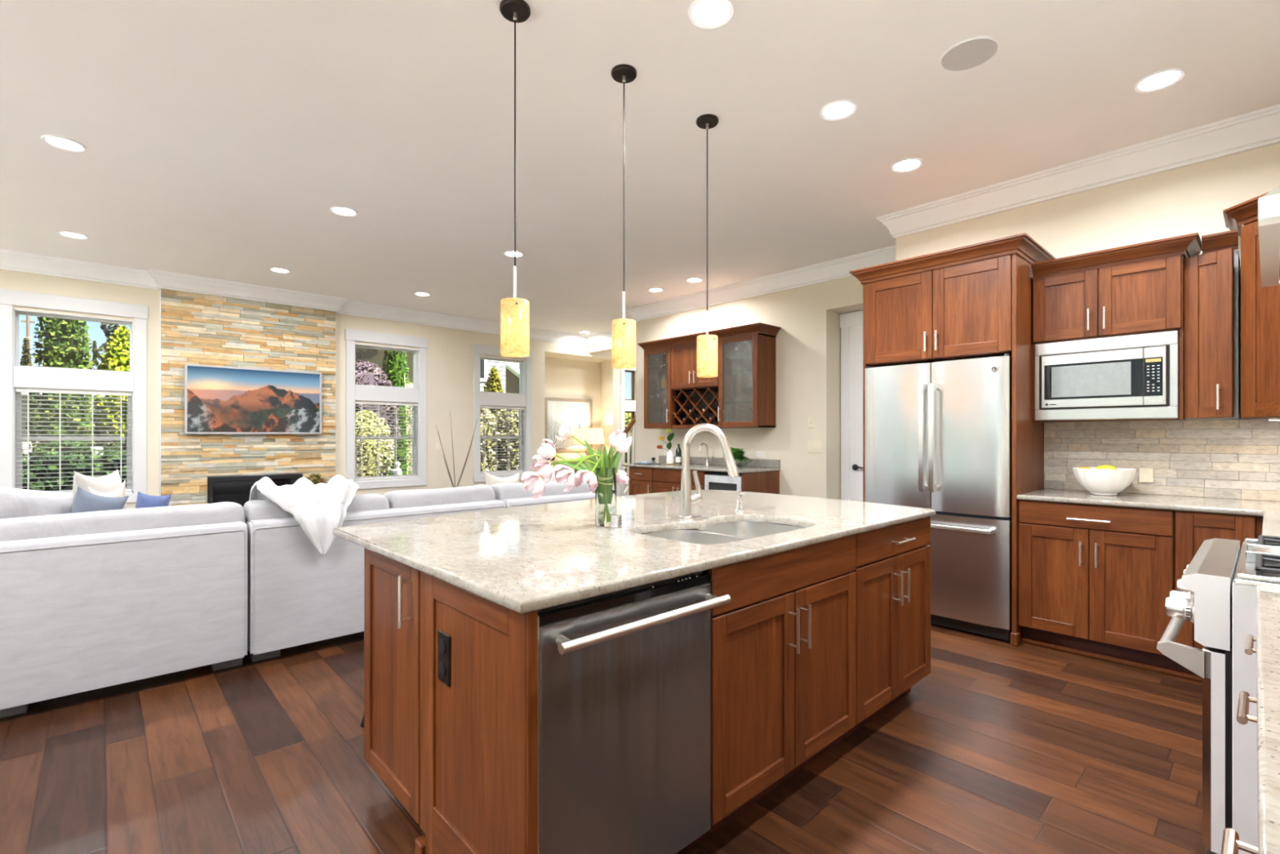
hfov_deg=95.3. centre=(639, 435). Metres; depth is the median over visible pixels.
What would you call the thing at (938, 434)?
refrigerator
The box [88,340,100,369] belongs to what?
fir tree
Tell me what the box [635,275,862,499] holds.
wall
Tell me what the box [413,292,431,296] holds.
recessed light
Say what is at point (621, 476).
tulip
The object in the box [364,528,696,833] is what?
base cabinet
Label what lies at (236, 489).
fireplace insert
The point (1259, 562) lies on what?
cooktop
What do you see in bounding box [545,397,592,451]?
framed picture
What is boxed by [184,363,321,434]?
wall screen
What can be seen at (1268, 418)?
light
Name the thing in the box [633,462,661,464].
slate board
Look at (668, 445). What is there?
rose
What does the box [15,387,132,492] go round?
window blind
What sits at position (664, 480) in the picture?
base cabinet
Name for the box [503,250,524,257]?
recessed light
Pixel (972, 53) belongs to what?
ceiling speaker
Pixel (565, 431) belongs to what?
tulip
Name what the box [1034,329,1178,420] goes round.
microwave oven
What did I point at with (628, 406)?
window
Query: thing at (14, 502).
throw pillow
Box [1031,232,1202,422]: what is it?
upper cabinet
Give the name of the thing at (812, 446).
switch plate
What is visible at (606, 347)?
wall
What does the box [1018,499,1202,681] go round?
base cabinet
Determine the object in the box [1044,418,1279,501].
tile backsplash
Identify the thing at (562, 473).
tulip
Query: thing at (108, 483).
throw pillow
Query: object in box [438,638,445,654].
socket
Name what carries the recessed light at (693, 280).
in the ceiling
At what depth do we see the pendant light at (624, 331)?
2.81 m
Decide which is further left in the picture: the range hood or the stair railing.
the stair railing
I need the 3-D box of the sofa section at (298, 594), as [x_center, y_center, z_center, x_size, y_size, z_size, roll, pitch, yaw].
[-1.895,0.816,4.082,1.562,0.909,1.039,0,0,-43]
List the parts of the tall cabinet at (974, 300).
panel, door, handle, handle, crown moulding, door, panel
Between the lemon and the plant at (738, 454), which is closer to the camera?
the lemon
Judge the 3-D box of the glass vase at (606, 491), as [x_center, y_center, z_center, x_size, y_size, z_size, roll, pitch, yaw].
[-0.136,0.240,2.321,0.085,0.230,0.085,0,0,-43]
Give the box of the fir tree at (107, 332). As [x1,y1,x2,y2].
[93,322,119,361]
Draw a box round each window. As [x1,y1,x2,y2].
[0,288,148,502]
[345,328,427,488]
[472,343,533,482]
[620,368,635,489]
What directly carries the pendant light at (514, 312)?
hanging from the ceiling
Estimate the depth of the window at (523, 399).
9.35 m
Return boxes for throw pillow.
[0,486,75,519]
[70,486,128,513]
[72,469,121,502]
[85,479,126,509]
[135,491,171,508]
[484,471,519,485]
[522,471,555,481]
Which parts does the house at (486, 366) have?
pane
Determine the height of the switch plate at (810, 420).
0.118 m
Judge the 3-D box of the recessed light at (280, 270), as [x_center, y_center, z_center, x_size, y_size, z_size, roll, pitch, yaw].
[-3.866,-1.775,6.261,0.196,0.008,0.196,0,0,-43]
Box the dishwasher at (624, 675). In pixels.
[537,571,730,853]
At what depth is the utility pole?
20.71 m
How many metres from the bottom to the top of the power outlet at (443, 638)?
0.140 m
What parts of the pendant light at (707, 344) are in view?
socket stem, lamp shade, cord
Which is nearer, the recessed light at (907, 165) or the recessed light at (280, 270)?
the recessed light at (907, 165)
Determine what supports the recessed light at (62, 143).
in the ceiling
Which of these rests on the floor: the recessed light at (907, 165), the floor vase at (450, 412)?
the floor vase at (450, 412)
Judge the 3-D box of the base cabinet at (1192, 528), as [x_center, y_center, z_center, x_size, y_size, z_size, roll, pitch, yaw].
[3.119,0.828,3.105,0.600,0.884,0.352,0,0,-43]
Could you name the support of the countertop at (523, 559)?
on the base cabinet at (394, 591)
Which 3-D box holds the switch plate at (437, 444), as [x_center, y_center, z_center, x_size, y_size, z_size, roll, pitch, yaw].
[-2.976,0.145,8.578,0.085,0.130,0.010,0,0,-43]
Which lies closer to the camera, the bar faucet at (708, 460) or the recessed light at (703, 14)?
the recessed light at (703, 14)
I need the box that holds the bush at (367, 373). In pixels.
[355,359,401,470]
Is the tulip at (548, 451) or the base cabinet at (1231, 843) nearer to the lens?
the base cabinet at (1231, 843)
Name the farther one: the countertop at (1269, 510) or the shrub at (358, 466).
the shrub at (358, 466)
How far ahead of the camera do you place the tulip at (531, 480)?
2.25 m
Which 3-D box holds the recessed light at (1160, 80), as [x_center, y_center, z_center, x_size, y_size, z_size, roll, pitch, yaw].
[2.599,-1.775,2.918,0.196,0.008,0.196,0,0,-43]
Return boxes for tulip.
[521,457,599,498]
[530,448,605,483]
[536,439,599,472]
[552,445,608,492]
[555,419,599,474]
[573,444,613,492]
[608,429,631,471]
[613,451,628,484]
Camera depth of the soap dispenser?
2.74 m
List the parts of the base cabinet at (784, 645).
door, drawer, handle, handle, door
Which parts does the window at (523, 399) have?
transom sash, sash, sash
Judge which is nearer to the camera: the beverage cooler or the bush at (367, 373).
the beverage cooler
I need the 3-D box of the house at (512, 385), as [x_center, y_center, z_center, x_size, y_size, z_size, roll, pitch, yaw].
[-6.285,-1.605,29.145,4.400,6.250,5.100,0,0,-43]
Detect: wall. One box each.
[0,269,635,508]
[588,342,612,353]
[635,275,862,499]
[895,142,1279,420]
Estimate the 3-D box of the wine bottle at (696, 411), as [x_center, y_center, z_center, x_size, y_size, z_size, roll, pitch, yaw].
[0.671,-0.308,7.147,0.171,0.072,0.072,0,0,-43]
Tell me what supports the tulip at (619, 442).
in the glass vase at (606, 491)
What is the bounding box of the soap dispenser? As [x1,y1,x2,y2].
[734,491,745,511]
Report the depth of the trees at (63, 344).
9.22 m
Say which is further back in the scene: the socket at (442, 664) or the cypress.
the cypress
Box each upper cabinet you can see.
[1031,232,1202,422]
[1183,229,1239,419]
[1222,191,1279,418]
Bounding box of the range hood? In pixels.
[1257,185,1279,287]
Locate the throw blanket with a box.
[248,474,359,555]
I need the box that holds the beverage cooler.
[704,471,742,491]
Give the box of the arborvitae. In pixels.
[379,350,411,475]
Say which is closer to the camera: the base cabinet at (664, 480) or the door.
the door
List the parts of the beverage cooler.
glass pane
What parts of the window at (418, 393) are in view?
transom sash, sash, sash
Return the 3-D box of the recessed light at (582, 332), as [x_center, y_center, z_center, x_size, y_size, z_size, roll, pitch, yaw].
[-0.950,-1.775,9.999,0.196,0.008,0.196,0,0,-43]
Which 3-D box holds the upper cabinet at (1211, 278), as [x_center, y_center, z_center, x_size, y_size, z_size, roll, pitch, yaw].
[3.179,-0.591,3.243,0.367,0.991,0.211,0,0,-43]
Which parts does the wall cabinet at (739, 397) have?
glass door, door, door, crown moulding, handle, glass door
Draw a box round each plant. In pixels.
[306,472,329,484]
[721,445,751,466]
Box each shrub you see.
[355,409,394,475]
[356,462,377,476]
[480,408,518,471]
[483,366,503,433]
[624,412,631,473]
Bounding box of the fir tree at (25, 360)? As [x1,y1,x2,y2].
[19,336,33,365]
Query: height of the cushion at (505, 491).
0.443 m
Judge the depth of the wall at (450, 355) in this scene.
8.52 m
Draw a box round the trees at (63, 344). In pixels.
[25,316,96,459]
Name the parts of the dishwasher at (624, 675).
trim, handle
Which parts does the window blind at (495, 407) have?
rail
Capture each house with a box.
[22,392,108,471]
[355,346,413,472]
[480,359,506,392]
[505,361,519,393]
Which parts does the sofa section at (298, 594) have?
leg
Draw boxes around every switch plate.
[435,441,440,450]
[663,442,667,454]
[807,416,813,427]
[807,440,822,452]
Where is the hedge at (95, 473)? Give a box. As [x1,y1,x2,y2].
[22,432,127,490]
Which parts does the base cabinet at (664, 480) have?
door, drawer, door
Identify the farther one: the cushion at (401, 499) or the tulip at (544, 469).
the cushion at (401, 499)
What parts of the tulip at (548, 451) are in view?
stem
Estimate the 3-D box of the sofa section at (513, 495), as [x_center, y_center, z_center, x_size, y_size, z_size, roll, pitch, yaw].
[-1.001,0.816,4.910,0.854,0.909,1.040,0,0,-43]
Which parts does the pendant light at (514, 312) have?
socket stem, lamp shade, cord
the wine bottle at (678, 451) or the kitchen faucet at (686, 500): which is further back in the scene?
the wine bottle at (678, 451)
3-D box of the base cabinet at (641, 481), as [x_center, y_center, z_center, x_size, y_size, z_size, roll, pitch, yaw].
[0.225,0.828,7.412,0.685,0.884,0.432,0,0,-43]
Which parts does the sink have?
bowl, bowl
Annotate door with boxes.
[840,310,862,501]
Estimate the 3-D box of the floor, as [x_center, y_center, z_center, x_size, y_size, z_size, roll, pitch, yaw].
[-1.003,1.330,4.613,13.600,0.120,9.770,0,0,-43]
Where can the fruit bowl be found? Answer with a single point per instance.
(1097, 482)
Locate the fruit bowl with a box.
[1072,466,1136,495]
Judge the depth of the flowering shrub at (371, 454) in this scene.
10.87 m
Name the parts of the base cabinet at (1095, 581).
door, handle, handle, drawer, handle, door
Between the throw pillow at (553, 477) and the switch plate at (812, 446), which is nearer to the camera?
the throw pillow at (553, 477)
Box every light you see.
[40,134,85,151]
[57,231,88,239]
[269,267,290,273]
[329,206,357,217]
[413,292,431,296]
[499,0,530,357]
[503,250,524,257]
[578,331,590,333]
[611,64,636,368]
[648,288,663,292]
[685,277,702,283]
[687,0,734,29]
[696,114,718,377]
[819,99,857,120]
[890,158,923,173]
[1133,67,1186,93]
[1267,417,1279,420]
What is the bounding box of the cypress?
[93,324,129,466]
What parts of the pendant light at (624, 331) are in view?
socket stem, lamp shade, cord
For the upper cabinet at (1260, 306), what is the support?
attached to the wall
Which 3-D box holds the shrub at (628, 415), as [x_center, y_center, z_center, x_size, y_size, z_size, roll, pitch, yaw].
[-0.240,0.568,13.808,1.375,2.492,1.135,0,0,-43]
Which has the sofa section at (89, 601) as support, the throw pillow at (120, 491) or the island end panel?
the throw pillow at (120, 491)
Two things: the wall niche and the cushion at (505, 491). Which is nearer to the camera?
the cushion at (505, 491)
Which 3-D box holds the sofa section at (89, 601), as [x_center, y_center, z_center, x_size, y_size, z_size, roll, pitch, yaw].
[-3.260,0.820,2.818,2.148,0.900,1.040,0,0,-43]
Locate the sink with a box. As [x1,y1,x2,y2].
[641,520,805,573]
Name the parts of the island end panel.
corner post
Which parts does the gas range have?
knob, handle, knob, knob, storage drawer, control panel, oven door, edge rail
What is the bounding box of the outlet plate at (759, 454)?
[756,451,764,457]
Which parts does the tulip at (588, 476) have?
stem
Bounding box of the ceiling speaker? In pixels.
[938,35,999,71]
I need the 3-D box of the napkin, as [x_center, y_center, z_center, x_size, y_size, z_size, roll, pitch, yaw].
[0.062,0.337,7.399,0.130,0.022,0.170,0,0,-43]
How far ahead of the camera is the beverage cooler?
6.28 m
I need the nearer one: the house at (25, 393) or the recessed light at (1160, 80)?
the recessed light at (1160, 80)
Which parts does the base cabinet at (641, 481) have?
door, drawer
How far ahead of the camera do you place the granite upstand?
7.04 m
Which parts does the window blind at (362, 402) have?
rail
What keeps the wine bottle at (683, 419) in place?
in the wall cabinet at (739, 397)
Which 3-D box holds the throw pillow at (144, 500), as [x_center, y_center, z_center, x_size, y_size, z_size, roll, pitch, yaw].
[-2.806,0.542,3.317,0.150,0.455,0.191,0,0,-4]
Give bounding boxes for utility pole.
[20,315,35,351]
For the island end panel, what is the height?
0.884 m
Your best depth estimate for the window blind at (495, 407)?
9.34 m
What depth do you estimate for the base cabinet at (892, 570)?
2.54 m
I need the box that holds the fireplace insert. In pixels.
[208,473,302,506]
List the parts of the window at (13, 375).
sash, sash, transom sash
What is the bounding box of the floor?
[0,623,1205,853]
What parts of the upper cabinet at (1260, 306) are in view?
crown moulding, door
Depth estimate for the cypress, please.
8.96 m
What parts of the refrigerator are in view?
door, handle, handle, handle, freezer drawer, door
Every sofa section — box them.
[0,502,247,718]
[243,484,506,662]
[489,478,595,508]
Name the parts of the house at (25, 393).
pane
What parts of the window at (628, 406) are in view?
sash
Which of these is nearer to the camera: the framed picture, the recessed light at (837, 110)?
the recessed light at (837, 110)
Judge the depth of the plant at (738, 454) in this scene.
6.52 m
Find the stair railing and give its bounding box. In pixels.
[616,414,635,496]
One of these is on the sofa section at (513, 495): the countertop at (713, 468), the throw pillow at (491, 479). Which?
the throw pillow at (491, 479)
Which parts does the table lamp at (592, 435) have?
lamp shade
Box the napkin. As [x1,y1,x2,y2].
[636,461,653,463]
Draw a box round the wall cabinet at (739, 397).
[637,322,781,428]
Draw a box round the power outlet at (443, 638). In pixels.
[437,629,450,686]
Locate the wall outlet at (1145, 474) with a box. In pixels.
[1138,467,1153,482]
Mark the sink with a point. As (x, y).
(728, 531)
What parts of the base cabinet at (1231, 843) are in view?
handle, handle, handle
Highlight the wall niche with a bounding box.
[519,353,606,490]
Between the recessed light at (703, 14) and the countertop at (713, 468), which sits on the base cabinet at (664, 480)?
the countertop at (713, 468)
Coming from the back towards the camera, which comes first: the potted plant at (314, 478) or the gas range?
the potted plant at (314, 478)
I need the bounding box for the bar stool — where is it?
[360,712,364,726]
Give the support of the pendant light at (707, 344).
hanging from the ceiling
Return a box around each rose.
[656,444,670,450]
[658,435,671,449]
[665,428,674,441]
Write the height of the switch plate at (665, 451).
0.160 m
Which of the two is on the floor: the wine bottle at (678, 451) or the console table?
the console table
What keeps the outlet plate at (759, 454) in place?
attached to the wall at (808, 339)
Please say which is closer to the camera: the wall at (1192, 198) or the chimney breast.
the wall at (1192, 198)
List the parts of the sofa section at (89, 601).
leg, leg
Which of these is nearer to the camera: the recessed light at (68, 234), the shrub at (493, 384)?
the recessed light at (68, 234)
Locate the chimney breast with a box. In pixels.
[160,288,336,506]
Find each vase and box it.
[435,412,477,487]
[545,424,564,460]
[595,467,616,526]
[666,449,673,463]
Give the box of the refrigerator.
[865,353,1011,641]
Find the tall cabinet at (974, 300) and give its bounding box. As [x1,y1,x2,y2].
[848,232,1055,646]
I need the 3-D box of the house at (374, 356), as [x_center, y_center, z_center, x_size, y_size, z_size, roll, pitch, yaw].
[-9.062,-1.430,16.804,3.990,5.900,5.930,0,0,-43]
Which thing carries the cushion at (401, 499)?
on the sofa section at (298, 594)
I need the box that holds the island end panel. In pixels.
[414,573,537,853]
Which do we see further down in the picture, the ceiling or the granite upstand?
the granite upstand
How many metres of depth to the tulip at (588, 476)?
2.25 m
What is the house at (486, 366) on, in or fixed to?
on the ground
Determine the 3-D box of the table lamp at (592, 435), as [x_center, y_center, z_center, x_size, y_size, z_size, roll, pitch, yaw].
[-0.936,0.145,10.721,0.570,0.570,0.570,0,0,-43]
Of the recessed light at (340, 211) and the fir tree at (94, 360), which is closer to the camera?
the recessed light at (340, 211)
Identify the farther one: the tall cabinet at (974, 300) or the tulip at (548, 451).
the tall cabinet at (974, 300)
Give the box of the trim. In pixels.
[0,103,1279,346]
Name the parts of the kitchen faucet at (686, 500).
lever handle, spout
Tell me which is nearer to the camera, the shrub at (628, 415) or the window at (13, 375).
the window at (13, 375)
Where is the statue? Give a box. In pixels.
[391,461,401,475]
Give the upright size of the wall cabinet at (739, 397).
1.111 m
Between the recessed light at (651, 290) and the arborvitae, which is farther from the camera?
the arborvitae
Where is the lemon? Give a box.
[1093,465,1117,469]
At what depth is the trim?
5.62 m
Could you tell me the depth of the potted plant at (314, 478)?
6.54 m
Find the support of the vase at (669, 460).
on the serving tray
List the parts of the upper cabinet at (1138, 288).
door, handle, handle, crown moulding, door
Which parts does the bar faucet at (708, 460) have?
spout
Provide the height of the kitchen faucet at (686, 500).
0.410 m
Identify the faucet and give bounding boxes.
[679,423,739,519]
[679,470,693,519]
[698,443,712,465]
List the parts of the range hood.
filter panel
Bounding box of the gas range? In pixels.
[1156,534,1279,853]
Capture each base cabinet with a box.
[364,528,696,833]
[628,466,653,495]
[653,467,713,493]
[684,534,856,849]
[742,471,779,493]
[834,516,930,745]
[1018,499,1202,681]
[1175,510,1262,675]
[1221,633,1257,853]
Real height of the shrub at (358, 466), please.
1.411 m
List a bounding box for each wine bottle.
[675,444,681,463]
[682,416,694,422]
[688,408,701,413]
[695,416,707,422]
[750,352,752,373]
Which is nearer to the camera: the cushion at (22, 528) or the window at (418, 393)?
the cushion at (22, 528)
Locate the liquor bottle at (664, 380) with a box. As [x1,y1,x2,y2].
[660,373,666,388]
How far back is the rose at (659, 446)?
7.29 m
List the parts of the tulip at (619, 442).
stem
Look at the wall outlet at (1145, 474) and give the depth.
3.56 m
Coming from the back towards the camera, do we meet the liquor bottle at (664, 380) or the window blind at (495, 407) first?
the window blind at (495, 407)
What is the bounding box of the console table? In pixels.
[545,458,597,493]
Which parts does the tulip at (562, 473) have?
stem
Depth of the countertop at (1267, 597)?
0.74 m
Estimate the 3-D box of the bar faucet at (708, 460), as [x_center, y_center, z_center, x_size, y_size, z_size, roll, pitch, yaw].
[0.794,0.220,7.095,0.171,0.270,0.087,0,0,-5]
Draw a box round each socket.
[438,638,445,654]
[438,661,445,676]
[1142,469,1149,480]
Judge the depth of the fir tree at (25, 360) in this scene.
19.97 m
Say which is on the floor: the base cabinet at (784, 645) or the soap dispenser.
the base cabinet at (784, 645)
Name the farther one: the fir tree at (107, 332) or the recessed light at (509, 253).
the fir tree at (107, 332)
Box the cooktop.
[1233,541,1279,586]
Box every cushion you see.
[0,502,244,541]
[243,493,389,523]
[383,484,495,508]
[489,478,590,500]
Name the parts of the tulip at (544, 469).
stem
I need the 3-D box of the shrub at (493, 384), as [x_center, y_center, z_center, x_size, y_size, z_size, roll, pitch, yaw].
[-3.287,-0.025,13.111,0.878,3.091,0.858,0,0,-17]
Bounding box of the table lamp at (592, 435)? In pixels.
[573,427,604,459]
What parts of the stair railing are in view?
newel post, handrail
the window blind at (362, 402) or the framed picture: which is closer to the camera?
the window blind at (362, 402)
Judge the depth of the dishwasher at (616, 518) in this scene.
2.23 m
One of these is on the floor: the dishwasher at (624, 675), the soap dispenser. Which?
the dishwasher at (624, 675)
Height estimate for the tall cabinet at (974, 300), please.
2.467 m
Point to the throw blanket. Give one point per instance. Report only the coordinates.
(319, 508)
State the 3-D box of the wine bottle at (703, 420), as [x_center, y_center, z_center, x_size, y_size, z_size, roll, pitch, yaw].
[0.744,-0.206,7.068,0.171,0.072,0.072,0,0,-43]
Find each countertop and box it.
[332,489,935,613]
[622,462,780,473]
[1017,488,1279,536]
[1255,584,1279,853]
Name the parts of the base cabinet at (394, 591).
door, handle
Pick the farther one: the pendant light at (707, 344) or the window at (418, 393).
the window at (418, 393)
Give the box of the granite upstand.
[658,455,780,467]
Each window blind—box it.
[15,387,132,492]
[355,400,417,480]
[480,405,524,474]
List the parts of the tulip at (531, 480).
stem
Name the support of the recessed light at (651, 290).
in the ceiling
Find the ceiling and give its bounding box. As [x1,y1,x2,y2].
[0,0,1279,335]
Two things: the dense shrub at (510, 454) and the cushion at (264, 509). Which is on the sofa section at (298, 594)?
the cushion at (264, 509)
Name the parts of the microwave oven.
handle, door, control panel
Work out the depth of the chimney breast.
6.82 m
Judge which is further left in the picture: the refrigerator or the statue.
the statue
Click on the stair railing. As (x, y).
(620, 491)
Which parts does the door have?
lever handle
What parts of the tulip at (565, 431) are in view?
stem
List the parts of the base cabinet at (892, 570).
door, drawer, handle, handle, handle, door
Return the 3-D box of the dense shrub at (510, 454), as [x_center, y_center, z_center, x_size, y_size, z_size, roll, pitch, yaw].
[-2.943,0.422,11.863,1.694,2.282,0.872,0,0,-33]
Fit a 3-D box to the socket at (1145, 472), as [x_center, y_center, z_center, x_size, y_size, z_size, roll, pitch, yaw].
[3.094,0.240,3.564,0.002,0.066,0.027,0,0,-43]
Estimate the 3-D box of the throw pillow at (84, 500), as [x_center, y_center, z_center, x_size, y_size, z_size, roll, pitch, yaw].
[-2.956,0.520,3.124,0.151,0.501,0.347,0,0,39]

